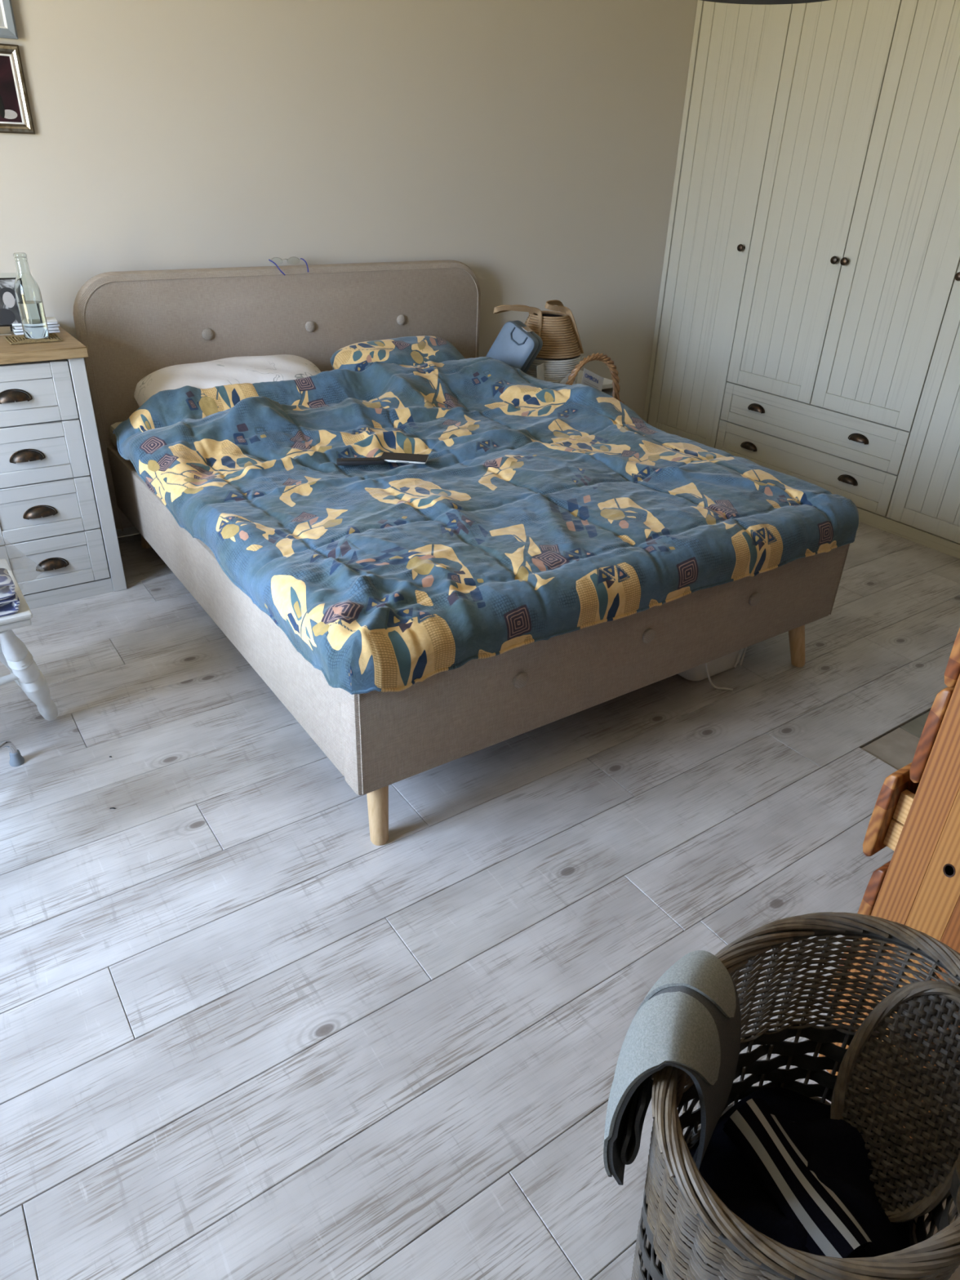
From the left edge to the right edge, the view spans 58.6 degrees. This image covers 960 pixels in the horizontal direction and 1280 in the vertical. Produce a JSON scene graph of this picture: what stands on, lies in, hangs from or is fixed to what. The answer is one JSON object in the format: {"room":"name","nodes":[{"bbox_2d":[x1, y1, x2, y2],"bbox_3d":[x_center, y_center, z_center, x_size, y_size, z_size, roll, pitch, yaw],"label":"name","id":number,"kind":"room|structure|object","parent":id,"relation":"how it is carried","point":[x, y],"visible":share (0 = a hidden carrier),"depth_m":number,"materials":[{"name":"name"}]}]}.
{"room":"bedroom","nodes":[
{"label":"bedroom","id":0,"kind":"room"},
{"bbox_2d":[0,0,697,419],"bbox_3d":[-0.903,-1.726,3.264,5.650,2.562,0.120,-17,35,-30],"label":"wall","id":1,"kind":"structure","parent":0,"point":[531,146],"depth_m":3.37,"materials":[{"name":"paint"}]},
{"bbox_2d":[0,0,17,39],"bbox_3d":[-1.544,-1.984,2.494,0.285,0.360,0.025,-17,35,-30],"label":"picture frame","id":2,"kind":"object","parent":1,"relation":"attached to","point":[7,24],"visible":1,"depth_m":2.62,"materials":[{"name":"grey paint"}]},
{"bbox_2d":[0,4,4,26],"bbox_3d":[-1.550,-1.988,2.500,0.228,0.302,0.004,-17,35,-30],"label":"print","id":3,"kind":"object","parent":2,"relation":"attached to","point":[2,6],"depth_m":2.61},
{"bbox_2d":[0,43,35,133],"bbox_3d":[-1.540,-1.717,2.662,0.240,0.239,0.019,-17,35,-30],"label":"picture frame","id":4,"kind":"object","parent":1,"relation":"attached to","point":[15,115],"visible":1,"depth_m":2.71,"materials":[{"name":"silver metal"}]},
{"bbox_2d":[0,55,22,122],"bbox_3d":[-1.544,-1.720,2.667,0.178,0.177,0.004,-17,35,-30],"label":"photograph","id":5,"kind":"object","parent":4,"relation":"attached to","point":[11,85],"depth_m":2.70},
{"bbox_2d":[115,526,139,537],"bbox_3d":[-1.157,-0.549,3.676,5.050,0.070,0.014,-17,35,-30],"label":"baseboard","id":6,"kind":"structure","parent":1,"relation":"attached to","point":[130,531],"depth_m":3.50,"materials":[{"name":"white paint"}]},
{"bbox_2d":[0,521,959,1279],"bbox_3d":[0.305,0.387,2.270,5.970,0.060,4.690,-17,35,-30],"label":"floor","id":7,"kind":"structure","parent":0,"point":[245,1034],"depth_m":1.80,"materials":[{"name":"white laminate"}]},
{"bbox_2d":[0,740,24,766],"bbox_3d":[-1.169,0.293,1.802,0.498,0.460,0.568,22,35,31],"label":"stool","id":8,"kind":"object","parent":7,"relation":"on","point":[16,759],"visible":1,"depth_m":2.20,"materials":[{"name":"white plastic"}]},
{"bbox_2d":[0,558,57,720],"bbox_3d":[-1.406,-0.105,2.008,0.603,0.910,0.463,-17,35,-30],"label":"chair","id":9,"kind":"object","parent":7,"relation":"on","point":[15,655],"visible":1,"depth_m":2.15,"materials":[{"name":"white paint"}]},
{"bbox_2d":[0,568,19,617],"bbox_3d":[-1.209,-0.090,1.982,0.242,0.090,0.109,-17,35,-30],"label":"folded cloth","id":10,"kind":"object","parent":9,"relation":"on","point":[9,599],"visible":1,"depth_m":2.01,"materials":[{"name":"fabric"}]},
{"bbox_2d":[0,326,127,608],"bbox_3d":[-1.578,-0.595,2.941,0.471,0.846,0.508,-17,35,-30],"label":"dresser","id":11,"kind":"object","parent":7,"relation":"on","point":[59,541],"visible":0.97,"depth_m":2.80,"materials":[{"name":"white wood"}]},
{"bbox_2d":[0,272,22,334],"bbox_3d":[-1.537,-1.087,2.776,0.150,0.194,0.078,-12,33,-23],"label":"photo frame","id":12,"kind":"object","parent":11,"relation":"on","point":[9,312],"visible":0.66,"depth_m":2.76,"materials":[{"name":"clear glass"}]},
{"bbox_2d":[0,279,21,324],"bbox_3d":[-1.525,-1.084,2.750,0.104,0.134,0.020,-12,33,-23],"label":"photograph","id":13,"kind":"object","parent":12,"relation":"attached to","point":[9,312],"depth_m":2.75},
{"bbox_2d":[4,333,62,344],"bbox_3d":[-1.427,-0.963,2.734,0.153,0.007,0.124,-17,35,-30],"label":"woven mat","id":14,"kind":"object","parent":11,"relation":"on","point":[11,341],"visible":0.8,"depth_m":2.71,"materials":[{"name":"wicker"}]},
{"bbox_2d":[13,252,49,338],"bbox_3d":[-1.412,-1.076,2.678,0.074,0.246,0.074,-17,35,-30],"label":"glass bottle","id":15,"kind":"object","parent":14,"relation":"on","point":[28,294],"visible":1,"depth_m":2.66,"materials":[{"name":"glass"}]},
{"bbox_2d":[14,329,60,335],"bbox_3d":[-1.481,-1.033,2.853,0.136,0.008,0.100,-15,34,-28],"label":"paper pad","id":16,"kind":"object","parent":11,"relation":"on","point":[55,331],"visible":0.19,"depth_m":2.83,"materials":[{"name":"white paper"}]},
{"bbox_2d":[13,326,58,332],"bbox_3d":[-1.481,-1.041,2.849,0.136,0.009,0.100,-14,34,-26],"label":"paper pad","id":17,"kind":"object","parent":16,"relation":"on","point":[53,328],"visible":0.22,"depth_m":2.83,"materials":[{"name":"white paper"}]},
{"bbox_2d":[14,322,59,328],"bbox_3d":[-1.480,-1.049,2.844,0.136,0.008,0.100,-18,36,-32],"label":"paper pad","id":18,"kind":"object","parent":17,"relation":"on","point":[58,324],"visible":0.22,"depth_m":2.83,"materials":[{"name":"white paper"}]},
{"bbox_2d":[12,316,57,325],"bbox_3d":[-1.480,-1.057,2.840,0.136,0.008,0.100,-13,33,-25],"label":"paper pad","id":19,"kind":"object","parent":18,"relation":"on","point":[50,320],"visible":0.38,"depth_m":2.83,"materials":[{"name":"white paper"}]},
{"bbox_2d":[73,259,849,845],"bbox_3d":[-0.150,-0.606,2.907,1.734,1.006,2.119,-17,35,-30],"label":"bed","id":20,"kind":"object","parent":7,"relation":"on","point":[132,326],"visible":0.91,"depth_m":2.57,"materials":[{"name":"beige fabric"}]},
{"bbox_2d":[268,256,308,275],"bbox_3d":[-0.742,-1.456,3.333,0.144,0.060,0.062,-17,35,-30],"label":"eyeglasses","id":21,"kind":"object","parent":20,"relation":"on","point":[275,260],"visible":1,"depth_m":3.34,"materials":[{"name":"clear glass"}]},
{"bbox_3d":[-0.155,-0.463,3.006,1.605,0.164,1.935,-17,35,-30],"label":"mattress","id":22,"kind":"object","parent":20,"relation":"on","visible":0},
{"bbox_2d":[109,422,131,462],"bbox_3d":[-0.150,-0.577,2.947,1.692,0.093,1.933,-17,35,-30],"label":"topper","id":23,"kind":"object","parent":22,"relation":"on","point":[113,437],"visible":0.16,"depth_m":3.15,"materials":[{"name":"beige fabric"}]},
{"bbox_2d":[133,354,320,406],"bbox_3d":[-0.921,-0.957,3.254,0.727,0.206,0.305,-17,35,-30],"label":"pillow","id":24,"kind":"object","parent":23,"relation":"on","point":[243,369],"visible":0.45,"depth_m":3.15,"materials":[{"name":"white fabric"}]},
{"bbox_2d":[112,356,858,694],"bbox_3d":[-0.060,-0.571,2.744,1.779,0.262,1.806,-17,35,-30],"label":"duvet","id":25,"kind":"object","parent":23,"relation":"on","point":[537,509],"visible":0.99,"depth_m":2.42,"materials":[{"name":"blue fabric"}]},
{"bbox_2d":[336,457,384,465],"bbox_3d":[-0.378,-0.566,2.709,0.150,0.015,0.038,-3,30,-10],"label":"remote control","id":26,"kind":"object","parent":25,"relation":"on","point":[371,460],"visible":1,"depth_m":2.70,"materials":[{"name":"black plastic"}]},
{"bbox_2d":[379,452,428,464],"bbox_3d":[-0.242,-0.582,2.741,0.148,0.010,0.073,4,30,3],"label":"mobile phone","id":27,"kind":"object","parent":25,"relation":"on","point":[387,456],"visible":1,"depth_m":2.73,"materials":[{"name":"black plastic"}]},
{"bbox_2d":[485,320,542,373],"bbox_3d":[0.146,-1.262,3.764,0.241,0.271,0.124,16,32,22],"label":"bag","id":28,"kind":"object","parent":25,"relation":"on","point":[517,345],"visible":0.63,"depth_m":3.70,"materials":[{"name":"blue plastic"}]},
{"bbox_3d":[-0.280,-1.103,3.698,0.650,0.063,0.263,-17,35,-30],"label":"pillow","id":29,"kind":"object","parent":23,"relation":"on","visible":0},
{"bbox_2d":[329,335,465,371],"bbox_3d":[-0.328,-1.169,3.584,0.576,0.164,0.284,-17,35,-30],"label":"pillow","id":30,"kind":"object","parent":29,"relation":"on","point":[406,350],"visible":0.51,"depth_m":3.51,"materials":[{"name":"blue fabric"}]},
{"bbox_2d":[577,369,613,395],"bbox_3d":[0.338,-1.037,4.216,0.500,0.490,0.400,-17,35,-30],"label":"bedside table","id":31,"kind":"object","parent":7,"relation":"on","point":[607,388],"visible":0.02,"depth_m":4.10,"materials":[{"name":"white paint"}]},
{"bbox_2d":[493,299,583,384],"bbox_3d":[0.250,-1.360,3.916,0.466,0.362,0.319,-17,35,-30],"label":"rope basket","id":32,"kind":"object","parent":31,"relation":"on","point":[562,348],"visible":0.7,"depth_m":3.85,"materials":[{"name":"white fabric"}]},
{"bbox_2d":[536,363,544,380],"bbox_3d":[0.272,-1.179,3.842,0.014,0.110,0.080,16,32,22],"label":"card","id":33,"kind":"object","parent":31,"relation":"on","point":[540,368],"visible":0.52,"depth_m":3.83,"materials":[{"name":"paper"}]},
{"bbox_2d":[677,647,746,680],"bbox_3d":[0.703,0.012,2.749,0.270,0.138,0.232,-17,35,-30],"label":"bag","id":34,"kind":"object","parent":7,"relation":"on","point":[731,660],"visible":0.18,"depth_m":2.68,"materials":[{"name":"white plastic"}]},
{"bbox_2d":[705,662,733,690],"bbox_3d":[0.706,0.079,2.626,0.148,0.152,0.077,25,37,34],"label":"power flex","id":35,"kind":"object","parent":7,"relation":"on","point":[706,664],"visible":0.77,"depth_m":2.64,"materials":[{"name":"white plastic"}]},
{"bbox_2d":[631,911,959,1279],"bbox_3d":[0.402,0.705,1.092,0.519,0.554,0.370,-20,37,-34],"label":"laundry basket","id":36,"kind":"object","parent":7,"relation":"on","point":[682,1218],"visible":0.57,"depth_m":1.11,"materials":[{"name":"brown wicker"}]},
{"bbox_2d":[603,950,741,1185],"bbox_3d":[0.228,0.559,1.049,0.125,0.360,0.204,19,34,26],"label":"towel","id":37,"kind":"object","parent":36,"relation":"on","point":[689,1020],"visible":0.94,"depth_m":0.98,"materials":[{"name":"grey fabric"}]},
{"bbox_2d":[645,1087,910,1279],"bbox_3d":[0.399,0.796,1.144,0.411,0.322,0.280,-17,35,-30],"label":"clothes","id":38,"kind":"object","parent":36,"relation":"on","point":[834,1150],"visible":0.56,"depth_m":1.11,"materials":[{"name":"black fabric"}]},
{"bbox_2d":[722,1097,873,1257],"bbox_3d":[0.403,0.684,1.089,0.075,0.056,0.190,-12,33,-23],"label":"clothing","id":39,"kind":"object","parent":38,"relation":"on","point":[833,1229],"visible":0.97,"depth_m":1.08,"materials":[{"name":"black fabric"}]},
{"bbox_2d":[830,980,959,1222],"bbox_3d":[0.552,0.593,1.101,0.171,0.280,0.172,-17,35,-30],"label":"lid","id":40,"kind":"object","parent":36,"relation":"in","point":[938,1191],"visible":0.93,"depth_m":1.10,"materials":[{"name":"brown wicker"}]},
{"bbox_2d":[643,0,959,559],"bbox_3d":[1.786,-1.727,3.830,0.600,2.175,2.108,-17,35,-30],"label":"wardrobe","id":41,"kind":"object","parent":7,"relation":"on","point":[807,326],"visible":0.98,"depth_m":3.77,"materials":[{"name":"white wood"}]},
{"bbox_2d":[818,627,959,1164],"bbox_3d":[1.078,0.302,1.391,0.860,1.012,0.534,-17,35,-30],"label":"chest","id":42,"kind":"object","parent":7,"relation":"on","point":[916,814],"visible":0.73,"depth_m":1.26,"materials":[{"name":"brown wood"}]},
{"bbox_3d":[0.523,-0.773,4.006,0.326,0.252,0.176,-17,35,-30],"label":"storage box","id":43,"kind":"object","parent":7,"relation":"on","visible":0},
{"bbox_2d":[565,352,624,404],"bbox_3d":[0.494,-1.079,3.862,0.375,0.418,0.225,-19,36,-32],"label":"basket","id":44,"kind":"object","parent":43,"relation":"on","point":[608,362],"visible":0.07,"depth_m":3.78,"materials":[{"name":"wicker"}]},
{"bbox_2d":[558,373,575,385],"bbox_3d":[0.427,-1.055,3.935,0.275,0.329,0.057,-6,31,-15],"label":"leaflet","id":45,"kind":"object","parent":44,"relation":"in","point":[565,380],"visible":0.02,"depth_m":3.87,"materials":[{"name":"white paper"}]},
{"bbox_2d":[581,368,604,391],"bbox_3d":[0.497,-1.069,3.947,0.077,0.345,0.265,11,31,14],"label":"leaflet","id":46,"kind":"object","parent":44,"relation":"in","point":[589,378],"visible":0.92,"depth_m":3.94,"materials":[{"name":"paper"}]},
{"bbox_3d":[0.434,-1.916,0.984,5.890,0.120,4.690,-17,35,-30],"label":"ceiling","id":47,"kind":"structure","parent":0,"visible":0},
{"bbox_2d":[701,0,829,4],"bbox_3d":[0.646,-1.806,1.692,0.410,0.840,0.410,-17,35,-30],"label":"pendant lamp","id":48,"kind":"object","parent":47,"relation":"hanging from","point":[734,2],"visible":1,"depth_m":2.03,"materials":[{"name":"white plastic"}]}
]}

